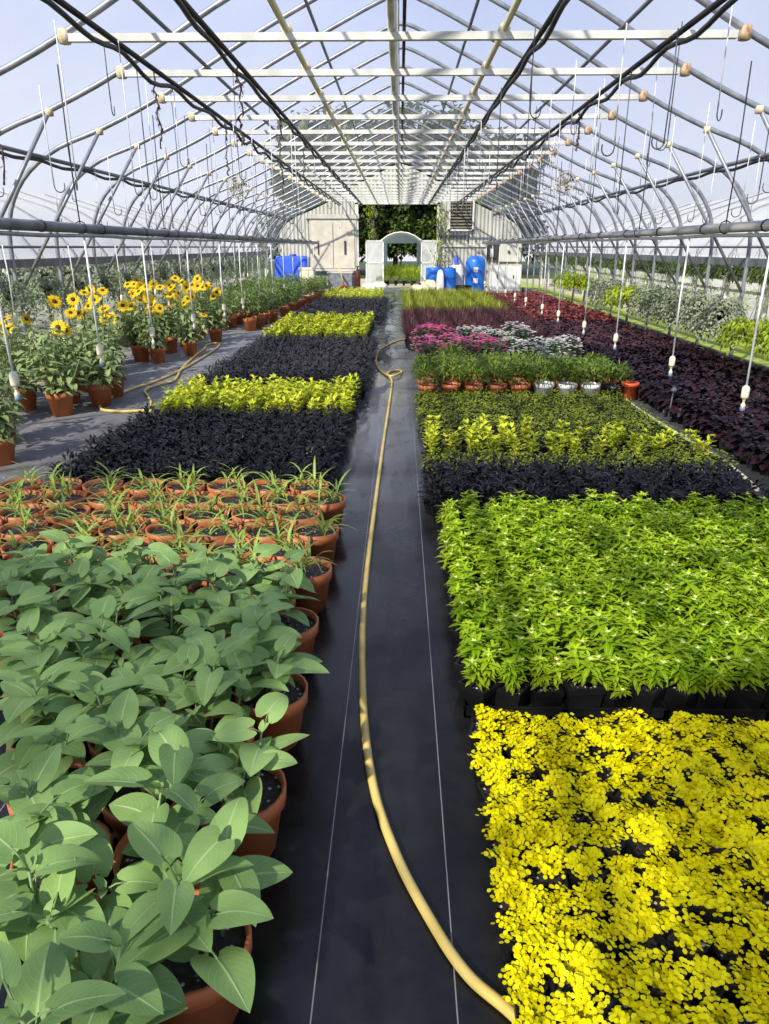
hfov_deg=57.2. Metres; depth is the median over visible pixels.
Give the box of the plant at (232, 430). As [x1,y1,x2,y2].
[218,424,247,445]
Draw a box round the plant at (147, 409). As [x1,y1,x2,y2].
[134,407,156,421]
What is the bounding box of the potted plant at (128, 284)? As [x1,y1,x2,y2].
[112,281,151,355]
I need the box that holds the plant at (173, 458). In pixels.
[152,451,190,473]
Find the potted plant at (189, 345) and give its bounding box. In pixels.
[172,289,212,355]
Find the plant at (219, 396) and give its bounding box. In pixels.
[215,395,227,414]
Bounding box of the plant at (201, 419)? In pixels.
[194,419,216,434]
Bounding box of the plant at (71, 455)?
[48,449,84,477]
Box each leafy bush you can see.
[181,295,207,315]
[195,291,220,326]
[197,287,222,315]
[207,296,235,330]
[209,285,230,317]
[212,291,247,327]
[220,280,243,315]
[224,288,252,321]
[228,290,250,324]
[230,289,268,330]
[233,287,255,317]
[238,279,255,287]
[238,286,275,328]
[242,279,268,314]
[247,289,277,324]
[249,275,269,287]
[253,279,275,288]
[259,274,274,281]
[262,288,287,322]
[264,281,282,308]
[265,288,284,310]
[269,277,287,304]
[273,282,299,316]
[276,285,297,305]
[278,281,305,312]
[280,284,303,310]
[284,273,299,299]
[290,280,310,309]
[295,281,312,306]
[297,276,317,304]
[299,276,321,304]
[307,278,325,301]
[309,276,329,297]
[311,275,327,297]
[316,275,330,294]
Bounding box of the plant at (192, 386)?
[180,385,196,406]
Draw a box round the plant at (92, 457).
[73,451,104,478]
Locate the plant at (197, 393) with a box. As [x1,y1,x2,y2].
[189,384,202,401]
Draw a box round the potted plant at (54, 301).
[17,294,62,384]
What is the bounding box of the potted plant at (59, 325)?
[34,320,95,403]
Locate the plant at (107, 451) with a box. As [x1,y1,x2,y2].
[90,443,126,466]
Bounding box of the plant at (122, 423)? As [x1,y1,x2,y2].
[112,423,131,440]
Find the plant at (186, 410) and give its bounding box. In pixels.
[177,410,196,427]
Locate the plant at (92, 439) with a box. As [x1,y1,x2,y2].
[77,434,108,463]
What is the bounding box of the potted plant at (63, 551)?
[33,530,118,612]
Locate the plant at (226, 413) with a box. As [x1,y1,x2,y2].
[214,413,239,435]
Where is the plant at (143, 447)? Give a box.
[125,442,159,466]
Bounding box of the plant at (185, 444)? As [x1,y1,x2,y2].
[172,440,199,459]
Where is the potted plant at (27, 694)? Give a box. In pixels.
[0,636,97,761]
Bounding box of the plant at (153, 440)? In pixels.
[137,429,170,455]
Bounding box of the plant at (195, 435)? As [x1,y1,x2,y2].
[177,433,207,450]
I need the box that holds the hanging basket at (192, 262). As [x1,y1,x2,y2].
[175,248,194,278]
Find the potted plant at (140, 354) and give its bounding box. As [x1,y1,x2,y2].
[114,286,156,361]
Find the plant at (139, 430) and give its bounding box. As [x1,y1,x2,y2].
[122,428,148,442]
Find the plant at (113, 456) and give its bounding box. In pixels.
[101,454,129,472]
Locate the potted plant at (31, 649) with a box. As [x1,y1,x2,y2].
[0,605,78,715]
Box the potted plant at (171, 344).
[147,283,181,353]
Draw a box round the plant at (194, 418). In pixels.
[181,417,206,437]
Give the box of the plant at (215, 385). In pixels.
[213,383,222,400]
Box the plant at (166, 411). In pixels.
[155,409,179,425]
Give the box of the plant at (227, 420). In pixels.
[208,418,235,436]
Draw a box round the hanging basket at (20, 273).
[1,255,44,307]
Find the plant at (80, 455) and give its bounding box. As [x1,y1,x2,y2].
[61,450,95,471]
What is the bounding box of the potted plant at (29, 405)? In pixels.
[0,303,45,411]
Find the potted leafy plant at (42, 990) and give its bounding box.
[0,895,203,1023]
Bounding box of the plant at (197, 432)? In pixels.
[181,423,209,445]
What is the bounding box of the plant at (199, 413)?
[187,413,210,427]
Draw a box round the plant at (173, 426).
[149,426,175,444]
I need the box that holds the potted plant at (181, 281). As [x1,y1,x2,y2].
[178,279,212,339]
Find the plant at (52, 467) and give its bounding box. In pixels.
[46,463,78,480]
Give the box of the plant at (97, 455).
[81,449,119,473]
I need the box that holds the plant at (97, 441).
[87,434,116,452]
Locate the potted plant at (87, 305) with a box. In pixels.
[68,287,120,354]
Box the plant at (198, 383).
[192,378,204,395]
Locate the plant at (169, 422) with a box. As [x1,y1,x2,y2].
[153,420,183,441]
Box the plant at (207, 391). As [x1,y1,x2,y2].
[202,388,217,413]
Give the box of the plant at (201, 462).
[185,459,219,490]
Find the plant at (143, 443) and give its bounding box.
[135,440,155,457]
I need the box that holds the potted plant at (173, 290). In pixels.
[157,282,184,336]
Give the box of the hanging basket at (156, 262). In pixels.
[142,250,168,284]
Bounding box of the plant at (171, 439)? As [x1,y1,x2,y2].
[161,431,187,455]
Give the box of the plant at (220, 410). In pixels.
[205,407,231,422]
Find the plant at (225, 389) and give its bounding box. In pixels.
[222,389,232,405]
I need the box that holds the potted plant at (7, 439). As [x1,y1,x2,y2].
[0,372,25,466]
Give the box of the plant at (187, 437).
[167,432,195,451]
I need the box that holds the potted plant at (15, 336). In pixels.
[0,321,33,399]
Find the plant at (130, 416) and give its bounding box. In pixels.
[123,416,145,430]
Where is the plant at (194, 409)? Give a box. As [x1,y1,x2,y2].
[182,406,205,424]
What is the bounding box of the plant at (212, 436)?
[193,429,224,452]
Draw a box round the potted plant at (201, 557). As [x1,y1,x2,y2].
[176,543,240,607]
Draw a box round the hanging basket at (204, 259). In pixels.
[195,250,211,276]
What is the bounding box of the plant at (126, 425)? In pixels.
[112,417,140,437]
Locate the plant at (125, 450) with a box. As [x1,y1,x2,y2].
[106,448,135,466]
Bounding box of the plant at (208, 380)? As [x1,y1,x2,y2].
[202,372,220,389]
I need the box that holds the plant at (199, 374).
[193,373,206,389]
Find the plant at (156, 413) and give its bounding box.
[147,410,164,427]
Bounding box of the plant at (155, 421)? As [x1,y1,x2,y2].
[143,417,171,434]
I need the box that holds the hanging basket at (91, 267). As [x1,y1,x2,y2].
[73,253,111,292]
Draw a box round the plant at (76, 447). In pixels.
[71,447,96,464]
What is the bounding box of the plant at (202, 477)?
[199,460,233,482]
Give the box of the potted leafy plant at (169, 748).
[81,724,274,888]
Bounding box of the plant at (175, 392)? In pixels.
[170,389,191,411]
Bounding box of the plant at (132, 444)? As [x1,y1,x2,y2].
[113,435,146,462]
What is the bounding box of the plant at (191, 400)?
[186,397,199,413]
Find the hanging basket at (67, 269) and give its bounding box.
[50,248,87,296]
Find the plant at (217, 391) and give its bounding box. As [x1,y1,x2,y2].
[212,389,222,405]
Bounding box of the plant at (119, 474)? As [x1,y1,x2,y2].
[115,454,141,480]
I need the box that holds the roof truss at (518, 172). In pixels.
[199,106,602,310]
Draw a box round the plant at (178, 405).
[169,394,186,417]
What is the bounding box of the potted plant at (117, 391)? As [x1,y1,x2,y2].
[78,300,130,397]
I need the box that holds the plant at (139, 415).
[127,413,158,437]
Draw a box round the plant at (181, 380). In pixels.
[177,379,190,395]
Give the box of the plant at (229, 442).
[212,433,238,455]
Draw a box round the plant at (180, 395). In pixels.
[176,391,189,407]
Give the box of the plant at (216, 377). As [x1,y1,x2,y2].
[211,375,223,389]
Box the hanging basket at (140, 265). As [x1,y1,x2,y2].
[127,249,154,282]
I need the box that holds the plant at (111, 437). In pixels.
[93,434,128,461]
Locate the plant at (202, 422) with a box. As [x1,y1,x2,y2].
[187,414,209,430]
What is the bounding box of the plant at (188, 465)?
[165,456,202,478]
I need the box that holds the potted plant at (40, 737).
[0,714,95,814]
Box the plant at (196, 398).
[191,396,206,412]
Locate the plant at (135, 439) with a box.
[125,439,153,452]
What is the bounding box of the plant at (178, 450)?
[158,441,194,468]
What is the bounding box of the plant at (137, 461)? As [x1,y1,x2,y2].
[120,459,156,481]
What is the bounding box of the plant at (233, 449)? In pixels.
[217,446,246,471]
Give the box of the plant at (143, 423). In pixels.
[138,414,157,430]
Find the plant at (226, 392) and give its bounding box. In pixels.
[216,388,231,410]
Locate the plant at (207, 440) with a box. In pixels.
[195,439,223,455]
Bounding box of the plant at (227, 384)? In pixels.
[218,375,231,397]
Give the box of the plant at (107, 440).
[93,432,122,451]
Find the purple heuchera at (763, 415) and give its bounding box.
[755,414,768,430]
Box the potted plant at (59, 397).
[18,327,93,416]
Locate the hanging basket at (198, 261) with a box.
[189,248,206,275]
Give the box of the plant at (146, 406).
[138,399,160,421]
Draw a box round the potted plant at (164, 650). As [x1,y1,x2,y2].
[125,625,249,711]
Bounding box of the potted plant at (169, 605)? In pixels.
[125,583,233,672]
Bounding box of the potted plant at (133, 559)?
[99,537,172,609]
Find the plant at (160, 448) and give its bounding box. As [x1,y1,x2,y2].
[145,444,173,465]
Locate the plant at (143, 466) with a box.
[135,459,160,477]
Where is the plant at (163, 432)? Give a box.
[148,427,175,448]
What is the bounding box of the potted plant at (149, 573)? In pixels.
[101,550,207,643]
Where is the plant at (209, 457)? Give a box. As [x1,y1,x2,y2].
[195,450,223,469]
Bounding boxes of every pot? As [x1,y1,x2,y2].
[0,416,16,433]
[0,433,15,466]
[0,477,41,494]
[0,490,42,508]
[0,503,45,524]
[0,518,47,543]
[0,535,53,559]
[0,585,55,604]
[0,609,61,636]
[2,290,16,300]
[6,714,88,761]
[7,759,91,814]
[9,384,36,411]
[9,892,113,987]
[10,820,113,893]
[36,270,49,276]
[40,285,52,295]
[40,478,82,495]
[43,490,86,509]
[44,503,90,526]
[45,389,73,416]
[49,518,98,543]
[52,536,103,555]
[55,381,80,403]
[72,609,123,642]
[75,282,83,291]
[77,372,89,393]
[82,478,123,496]
[84,637,140,670]
[86,382,111,406]
[87,490,129,511]
[87,741,103,758]
[91,504,136,526]
[98,519,145,544]
[100,279,108,287]
[102,802,176,841]
[104,536,153,555]
[111,374,124,397]
[113,823,209,888]
[122,556,165,580]
[123,478,163,496]
[127,618,188,643]
[130,344,148,361]
[130,491,172,511]
[137,504,181,536]
[145,519,192,555]
[148,347,165,363]
[159,669,208,711]
[159,889,251,1023]
[162,336,177,353]
[162,536,206,576]
[165,478,205,501]
[166,557,185,578]
[174,491,215,519]
[181,340,197,355]
[184,505,227,535]
[187,579,218,607]
[195,325,205,339]
[195,520,241,550]
[200,769,285,856]
[204,710,254,742]
[207,478,245,503]
[208,327,222,341]
[217,491,257,520]
[223,556,272,586]
[226,316,236,327]
[230,686,234,702]
[231,505,274,528]
[232,313,242,324]
[234,674,307,751]
[241,309,250,317]
[243,317,256,330]
[245,520,289,555]
[249,479,287,504]
[250,586,295,606]
[251,315,264,328]
[257,313,268,324]
[262,491,302,520]
[263,538,308,581]
[268,311,277,322]
[277,505,320,537]
[278,607,318,654]
[279,306,289,316]
[280,557,331,612]
[286,303,295,312]
[290,479,328,504]
[293,300,302,309]
[293,520,338,563]
[304,296,313,304]
[305,492,345,530]
[406,341,418,350]
[417,377,435,391]
[418,383,436,397]
[439,377,458,393]
[441,382,460,394]
[444,586,451,607]
[447,593,479,611]
[448,609,457,628]
[449,625,485,654]
[453,655,472,689]
[457,675,502,713]
[462,377,481,391]
[465,383,483,393]
[469,716,499,749]
[472,752,507,784]
[473,739,504,762]
[475,779,513,803]
[480,800,521,834]
[482,373,500,390]
[485,379,502,392]
[486,830,520,865]
[487,382,507,394]
[491,855,532,890]
[493,679,529,710]
[493,888,530,931]
[494,655,529,678]
[499,720,528,742]
[499,910,546,962]
[502,738,535,758]
[503,373,522,389]
[505,965,549,1000]
[507,377,526,393]
[510,381,530,395]
[510,759,536,782]
[513,782,542,801]
[514,999,557,1023]
[516,802,552,827]
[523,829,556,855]
[526,375,543,390]
[527,676,564,705]
[527,723,553,748]
[530,379,548,393]
[531,856,567,901]
[533,381,554,394]
[534,740,559,761]
[541,779,575,805]
[545,958,597,1005]
[552,377,571,393]
[552,833,590,858]
[555,721,584,749]
[557,382,577,394]
[560,678,605,713]
[560,743,589,758]
[566,759,595,782]
[573,783,605,807]
[575,378,593,393]
[576,805,620,835]
[580,382,600,394]
[590,739,622,766]
[597,379,616,394]
[598,992,647,1023]
[600,682,632,714]
[602,860,638,896]
[603,761,630,783]
[604,383,623,394]
[614,735,658,765]
[618,809,639,826]
[621,381,639,400]
[622,679,670,718]
[630,762,664,784]
[637,627,657,639]
[639,855,677,889]
[641,785,668,815]
[648,995,692,1023]
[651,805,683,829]
[657,759,692,785]
[658,679,703,711]
[661,827,698,860]
[663,721,703,748]
[664,610,687,627]
[665,786,707,808]
[676,413,684,424]
[676,597,689,616]
[680,742,710,761]
[683,965,729,1004]
[689,826,738,865]
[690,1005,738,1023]
[692,760,725,782]
[696,687,729,712]
[697,722,732,746]
[707,782,737,808]
[708,929,747,963]
[712,440,718,446]
[713,804,752,835]
[715,308,731,320]
[719,435,731,451]
[724,669,768,720]
[724,723,761,750]
[724,757,759,785]
[731,441,740,457]
[733,836,765,861]
[734,784,768,807]
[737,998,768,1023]
[738,739,768,761]
[740,447,747,462]
[740,857,768,900]
[746,453,759,469]
[751,756,768,785]
[756,678,768,703]
[759,891,768,910]
[760,457,768,476]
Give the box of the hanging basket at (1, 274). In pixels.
[0,269,16,308]
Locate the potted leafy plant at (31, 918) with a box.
[0,806,161,987]
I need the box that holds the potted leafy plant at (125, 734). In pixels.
[67,688,201,841]
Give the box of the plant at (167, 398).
[152,397,169,415]
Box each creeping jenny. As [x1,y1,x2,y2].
[467,746,513,784]
[469,703,509,749]
[469,729,508,762]
[475,766,524,803]
[475,793,527,834]
[481,843,532,890]
[482,814,531,865]
[487,869,547,931]
[490,906,558,962]
[498,710,535,742]
[498,946,549,1000]
[502,727,541,758]
[502,987,557,1023]
[507,771,549,801]
[509,749,536,782]
[515,789,555,827]
[520,813,569,855]
[522,843,576,901]
[527,715,561,748]
[530,746,574,781]
[534,730,566,761]
[535,769,575,807]
[535,881,578,924]
[535,931,609,1005]
[539,914,587,953]
[543,788,591,834]
[546,983,610,1023]
[549,816,600,858]
[551,712,596,749]
[558,734,589,758]
[560,846,607,896]
[563,753,604,782]
[568,880,613,921]
[572,773,613,807]
[575,912,622,959]
[576,789,625,835]
[581,711,619,737]
[581,726,630,766]
[585,818,628,860]
[591,953,634,1005]
[598,979,667,1023]
[599,751,640,783]
[600,854,646,896]
[604,774,647,811]
[606,875,655,921]
[609,707,655,740]
[609,898,668,961]
[614,725,664,765]
[614,799,655,829]
[618,813,669,858]
[619,943,691,1010]
[629,848,689,889]
[630,754,667,784]
[635,778,669,815]
[639,866,706,927]
[640,717,671,743]
[645,982,698,1023]
[647,799,691,829]
[648,730,689,763]
[652,747,697,785]
[653,813,711,860]
[656,907,714,966]
[663,711,709,748]
[664,767,717,808]
[669,790,725,836]
[675,873,737,929]
[675,954,733,1005]
[678,852,724,892]
[680,734,712,761]
[688,993,743,1023]
[689,752,726,782]
[689,812,748,865]
[692,713,732,746]
[693,774,745,808]
[705,922,752,963]
[706,736,742,768]
[708,851,753,892]
[713,792,765,835]
[716,747,759,785]
[719,950,768,1012]
[722,820,768,861]
[722,880,765,927]
[724,716,767,750]
[729,725,768,761]
[729,904,768,962]
[732,775,768,807]
[732,846,768,900]
[733,990,768,1023]
[740,743,768,785]
[750,800,768,833]
[755,877,768,910]
[757,720,768,741]
[758,826,768,839]
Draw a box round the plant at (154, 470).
[141,463,174,490]
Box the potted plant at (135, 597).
[44,589,157,670]
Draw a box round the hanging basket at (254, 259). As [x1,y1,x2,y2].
[248,249,258,270]
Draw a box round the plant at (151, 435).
[137,425,166,446]
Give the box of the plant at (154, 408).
[150,408,171,421]
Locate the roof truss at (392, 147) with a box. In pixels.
[251,146,549,293]
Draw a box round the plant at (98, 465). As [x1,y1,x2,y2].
[83,459,114,481]
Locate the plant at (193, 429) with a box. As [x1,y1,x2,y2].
[189,424,210,442]
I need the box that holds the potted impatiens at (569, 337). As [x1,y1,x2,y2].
[546,334,584,367]
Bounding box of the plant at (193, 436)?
[175,436,202,454]
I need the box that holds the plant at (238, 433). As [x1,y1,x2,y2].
[221,423,247,439]
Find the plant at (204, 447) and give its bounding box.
[181,445,210,466]
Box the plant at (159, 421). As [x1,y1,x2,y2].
[143,421,163,440]
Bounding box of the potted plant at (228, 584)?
[176,561,272,638]
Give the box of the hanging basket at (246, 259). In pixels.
[240,256,249,272]
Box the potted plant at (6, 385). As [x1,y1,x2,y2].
[0,359,29,433]
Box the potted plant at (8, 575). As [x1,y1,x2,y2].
[0,546,61,636]
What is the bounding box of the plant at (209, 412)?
[193,403,221,421]
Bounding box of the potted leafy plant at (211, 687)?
[147,634,288,755]
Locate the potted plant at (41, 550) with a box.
[0,543,69,604]
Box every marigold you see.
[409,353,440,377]
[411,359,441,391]
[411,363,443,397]
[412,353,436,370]
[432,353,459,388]
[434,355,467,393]
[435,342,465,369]
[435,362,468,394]
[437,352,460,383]
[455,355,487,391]
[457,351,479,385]
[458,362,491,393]
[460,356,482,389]
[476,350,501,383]
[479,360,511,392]
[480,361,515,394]
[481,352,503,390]
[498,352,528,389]
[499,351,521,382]
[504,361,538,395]
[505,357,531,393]
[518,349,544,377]
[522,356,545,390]
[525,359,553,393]
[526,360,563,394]
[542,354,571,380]
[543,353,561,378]
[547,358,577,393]
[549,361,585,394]
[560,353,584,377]
[563,356,592,381]
[569,358,600,393]
[574,362,610,394]
[581,351,611,378]
[591,357,617,381]
[591,359,622,394]
[596,360,633,394]
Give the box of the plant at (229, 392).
[223,392,235,407]
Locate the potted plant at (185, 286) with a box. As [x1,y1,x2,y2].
[164,274,205,346]
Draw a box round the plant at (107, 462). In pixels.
[93,457,125,475]
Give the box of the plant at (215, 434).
[197,427,221,444]
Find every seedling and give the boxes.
[0,461,56,494]
[0,476,42,508]
[0,489,45,524]
[0,502,52,543]
[0,507,11,558]
[0,526,59,559]
[0,536,32,567]
[19,461,82,496]
[33,469,87,509]
[35,493,93,526]
[35,510,106,543]
[47,519,111,555]
[62,547,120,587]
[80,531,157,555]
[82,461,132,496]
[85,487,141,526]
[87,475,135,511]
[90,501,151,544]
[119,546,165,580]
[123,468,176,496]
[126,473,179,511]
[132,485,188,536]
[137,494,201,555]
[149,518,219,576]
[156,473,215,519]
[158,462,208,501]
[166,535,229,578]
[169,488,237,535]
[189,503,256,550]
[207,462,263,503]
[208,525,257,578]
[215,526,282,586]
[216,479,288,528]
[217,472,265,520]
[236,509,300,555]
[249,470,293,504]
[257,511,315,581]
[260,478,302,520]
[272,494,327,537]
[274,532,335,612]
[287,456,335,504]
[291,501,356,563]
[299,468,353,530]
[435,498,462,519]
[435,543,477,581]
[436,501,463,530]
[437,519,464,548]
[438,531,475,574]
[439,510,462,541]
[440,521,472,552]
[443,565,486,611]
[444,561,476,607]
[447,581,489,628]
[448,555,473,581]
[448,598,494,654]
[453,624,507,689]
[457,647,502,713]
[458,489,483,520]
[458,619,489,656]
[460,506,488,533]
[462,503,486,526]
[462,517,488,543]
[462,529,493,562]
[467,524,492,548]
[468,546,498,571]
[471,592,513,622]
[472,550,507,585]
[474,569,507,597]
[475,580,511,607]
[477,514,513,536]
[481,498,499,514]
[481,506,505,521]
[481,612,529,655]
[481,625,532,679]
[482,602,512,633]
[485,518,519,548]
[485,528,526,564]
[487,502,516,532]
[489,538,522,571]
[493,655,532,710]
[494,488,527,515]
[495,552,524,581]
[495,569,539,614]
[502,499,528,516]
[502,587,541,621]
[503,507,534,531]
[503,565,528,591]
[507,515,530,541]
[512,526,538,551]
[513,535,544,560]
[515,603,551,636]
[518,496,549,523]
[519,538,549,574]
[521,495,542,514]
[522,627,566,678]
[523,558,551,588]
[525,511,549,535]
[525,621,553,651]
[527,514,558,537]
[527,655,568,705]
[528,582,573,619]
[530,566,546,593]
[534,523,570,547]
[535,530,574,565]
[536,571,561,602]
[539,595,594,638]
[540,499,562,517]
[541,504,565,520]
[542,537,573,572]
[545,508,573,528]
[545,555,582,585]
[547,612,594,657]
[550,509,583,540]
[553,494,586,519]
[554,641,607,713]
[557,565,580,596]
[559,527,584,551]
[559,575,595,605]
[564,588,594,623]
[565,539,593,560]
[566,554,608,584]
[567,503,589,524]
[567,637,592,678]
[570,513,604,545]
[571,544,593,571]
[573,507,595,537]
[575,606,606,631]
[578,518,613,549]
[580,573,622,615]
[581,488,614,516]
[582,609,630,654]
[583,567,611,592]
[584,500,616,524]
[586,533,615,565]
[588,655,632,714]
[590,548,621,572]
[590,626,636,673]
[593,595,625,616]
[596,514,622,537]
[597,491,622,518]
[599,553,630,579]
[601,600,635,633]
[603,563,639,600]
[604,523,619,538]
[605,526,638,562]
[607,501,642,526]
[608,525,629,549]
[613,510,643,533]
[613,572,649,607]
[616,585,658,628]
[616,614,648,659]
[617,515,652,544]
[617,544,647,570]
[620,491,647,520]
[620,650,671,718]
[622,628,659,679]
[626,497,660,523]
[627,554,666,587]
[627,599,674,639]
[630,532,651,550]
[633,557,666,592]
[635,525,667,567]
[636,580,681,602]
[637,509,676,540]
[637,624,696,679]
[639,513,657,529]
[642,543,672,571]
[645,585,687,627]
[646,499,669,518]
[647,621,679,655]
[649,506,670,522]
[652,530,680,552]
[652,560,683,578]
[655,511,689,532]
[658,656,717,711]
[659,562,695,600]
[660,606,699,634]
[662,538,703,573]
[663,533,685,564]
[664,510,697,543]
[666,498,694,519]
[668,616,712,656]
[672,505,696,520]
[672,568,713,616]
[675,523,701,550]
[678,511,712,532]
[680,557,707,576]
[680,594,718,624]
[685,491,714,520]
[686,537,714,558]
[686,636,724,672]
[687,565,718,592]
[690,539,725,569]
[692,601,725,640]
[693,518,714,540]
[693,520,731,552]
[693,573,734,606]
[694,504,719,528]
[696,656,737,712]
[697,619,739,663]
[699,535,735,558]
[701,556,731,582]
[703,495,733,519]
[708,512,724,534]
[710,522,755,551]
[710,590,746,622]
[712,515,741,538]
[712,545,749,569]
[712,560,748,594]
[713,629,756,677]
[718,611,756,633]
[719,507,744,527]
[723,534,768,559]
[724,491,754,519]
[724,504,751,532]
[724,644,768,720]
[727,547,762,581]
[727,617,768,654]
[728,573,761,615]
[734,586,768,629]
[738,505,764,524]
[739,521,764,541]
[739,566,767,595]
[741,523,768,550]
[746,495,768,519]
[746,543,768,572]
[748,508,768,536]
[749,633,768,677]
[751,610,768,638]
[754,562,768,584]
[756,576,768,609]
[756,659,768,703]
[762,564,768,588]
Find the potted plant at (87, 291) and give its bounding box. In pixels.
[70,285,111,350]
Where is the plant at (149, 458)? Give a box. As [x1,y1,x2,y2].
[134,448,167,474]
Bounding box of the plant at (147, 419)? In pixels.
[125,410,150,428]
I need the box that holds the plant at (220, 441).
[203,439,228,456]
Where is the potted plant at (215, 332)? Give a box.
[193,281,235,341]
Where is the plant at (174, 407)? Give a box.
[154,407,175,420]
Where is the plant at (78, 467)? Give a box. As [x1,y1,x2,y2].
[59,461,96,490]
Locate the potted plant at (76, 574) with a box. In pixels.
[42,557,126,642]
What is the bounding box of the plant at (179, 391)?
[162,385,184,405]
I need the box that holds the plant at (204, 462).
[186,452,219,478]
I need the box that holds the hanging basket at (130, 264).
[108,250,143,288]
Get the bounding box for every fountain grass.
[394,310,423,319]
[397,312,420,322]
[398,298,417,307]
[398,314,424,326]
[401,318,421,337]
[401,321,424,347]
[402,323,422,350]
[408,314,437,324]
[412,299,434,308]
[436,300,456,310]
[439,313,468,332]
[440,325,453,346]
[441,315,462,324]
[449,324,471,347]
[462,297,483,306]
[462,322,486,347]
[472,318,496,328]
[475,319,497,337]
[482,312,503,322]
[491,305,514,313]
[491,309,514,318]
[492,319,518,348]
[493,316,525,324]
[496,311,521,321]
[498,304,523,317]
[504,323,533,347]
[512,317,537,328]
[514,315,537,326]
[519,318,541,345]
[526,325,545,346]
[528,326,551,350]
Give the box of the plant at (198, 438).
[190,438,213,460]
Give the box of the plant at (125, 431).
[115,429,140,449]
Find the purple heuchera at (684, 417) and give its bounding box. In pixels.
[678,405,701,427]
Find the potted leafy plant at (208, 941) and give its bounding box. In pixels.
[113,797,292,1023]
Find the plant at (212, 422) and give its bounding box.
[206,422,230,441]
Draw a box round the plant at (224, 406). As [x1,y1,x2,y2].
[209,402,237,418]
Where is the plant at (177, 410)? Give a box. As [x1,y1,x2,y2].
[167,407,191,423]
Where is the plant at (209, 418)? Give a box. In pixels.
[205,412,225,428]
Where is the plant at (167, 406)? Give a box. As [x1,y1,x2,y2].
[167,406,193,419]
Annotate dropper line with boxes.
[0,303,20,400]
[83,238,103,366]
[140,236,155,345]
[186,241,195,329]
[218,241,225,317]
[238,240,244,309]
[256,243,260,301]
[270,243,274,293]
[282,244,285,288]
[300,244,301,282]
[490,245,492,290]
[496,247,499,293]
[504,244,508,297]
[514,244,518,301]
[524,243,529,305]
[541,243,547,314]
[557,240,564,322]
[582,241,592,334]
[613,240,627,349]
[668,239,689,376]
[739,255,768,411]
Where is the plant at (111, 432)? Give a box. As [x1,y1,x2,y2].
[100,427,128,445]
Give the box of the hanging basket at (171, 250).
[170,248,184,279]
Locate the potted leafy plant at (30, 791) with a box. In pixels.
[0,743,115,893]
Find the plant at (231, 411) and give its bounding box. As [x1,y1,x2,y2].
[219,408,245,424]
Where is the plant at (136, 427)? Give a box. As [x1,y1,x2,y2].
[129,418,154,438]
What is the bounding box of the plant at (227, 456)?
[201,453,236,478]
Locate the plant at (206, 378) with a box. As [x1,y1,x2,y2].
[196,373,212,384]
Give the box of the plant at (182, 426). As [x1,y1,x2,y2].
[162,417,186,433]
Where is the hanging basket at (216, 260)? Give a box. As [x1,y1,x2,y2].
[205,248,218,270]
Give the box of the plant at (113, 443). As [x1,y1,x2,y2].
[103,438,128,453]
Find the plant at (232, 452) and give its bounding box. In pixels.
[215,443,247,466]
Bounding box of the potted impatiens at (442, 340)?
[434,332,467,362]
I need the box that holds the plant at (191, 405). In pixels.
[182,405,209,419]
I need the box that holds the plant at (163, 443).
[148,439,179,460]
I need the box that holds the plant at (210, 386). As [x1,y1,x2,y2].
[204,383,214,396]
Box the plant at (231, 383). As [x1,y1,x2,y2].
[229,381,238,402]
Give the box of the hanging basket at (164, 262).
[155,248,175,280]
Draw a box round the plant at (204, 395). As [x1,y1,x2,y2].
[196,394,210,416]
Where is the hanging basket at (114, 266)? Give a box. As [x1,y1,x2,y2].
[93,248,125,288]
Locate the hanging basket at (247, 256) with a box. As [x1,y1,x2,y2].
[242,249,254,270]
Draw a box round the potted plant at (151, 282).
[129,277,171,340]
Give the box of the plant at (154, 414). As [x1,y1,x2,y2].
[152,414,178,432]
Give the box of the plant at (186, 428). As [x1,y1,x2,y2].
[177,422,200,440]
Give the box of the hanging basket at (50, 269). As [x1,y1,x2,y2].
[23,249,69,302]
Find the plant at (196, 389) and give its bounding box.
[186,387,207,408]
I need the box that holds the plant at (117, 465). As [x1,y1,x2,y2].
[104,462,137,490]
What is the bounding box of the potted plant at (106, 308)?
[72,292,124,377]
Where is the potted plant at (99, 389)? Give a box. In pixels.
[67,306,130,406]
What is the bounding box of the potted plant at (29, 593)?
[0,581,81,664]
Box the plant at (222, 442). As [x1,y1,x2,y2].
[201,442,228,464]
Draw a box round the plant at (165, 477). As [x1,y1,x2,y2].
[160,458,193,490]
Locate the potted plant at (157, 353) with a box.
[131,290,168,363]
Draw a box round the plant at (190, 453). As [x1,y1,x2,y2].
[180,445,209,472]
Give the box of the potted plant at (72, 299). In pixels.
[49,292,112,393]
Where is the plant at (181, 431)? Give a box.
[166,428,191,445]
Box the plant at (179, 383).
[176,380,191,396]
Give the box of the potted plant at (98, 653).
[53,595,166,705]
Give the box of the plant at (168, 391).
[160,390,174,411]
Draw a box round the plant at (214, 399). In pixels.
[207,390,219,408]
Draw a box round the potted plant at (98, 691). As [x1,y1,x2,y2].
[47,656,176,758]
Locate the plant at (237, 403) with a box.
[225,395,243,418]
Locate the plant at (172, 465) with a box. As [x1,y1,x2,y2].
[152,457,181,482]
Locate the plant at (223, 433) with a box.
[216,430,237,448]
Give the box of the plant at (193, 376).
[186,374,195,391]
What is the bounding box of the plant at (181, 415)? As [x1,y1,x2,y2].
[163,412,188,431]
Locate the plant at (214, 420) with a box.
[199,417,223,432]
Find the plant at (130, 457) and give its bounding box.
[119,448,148,472]

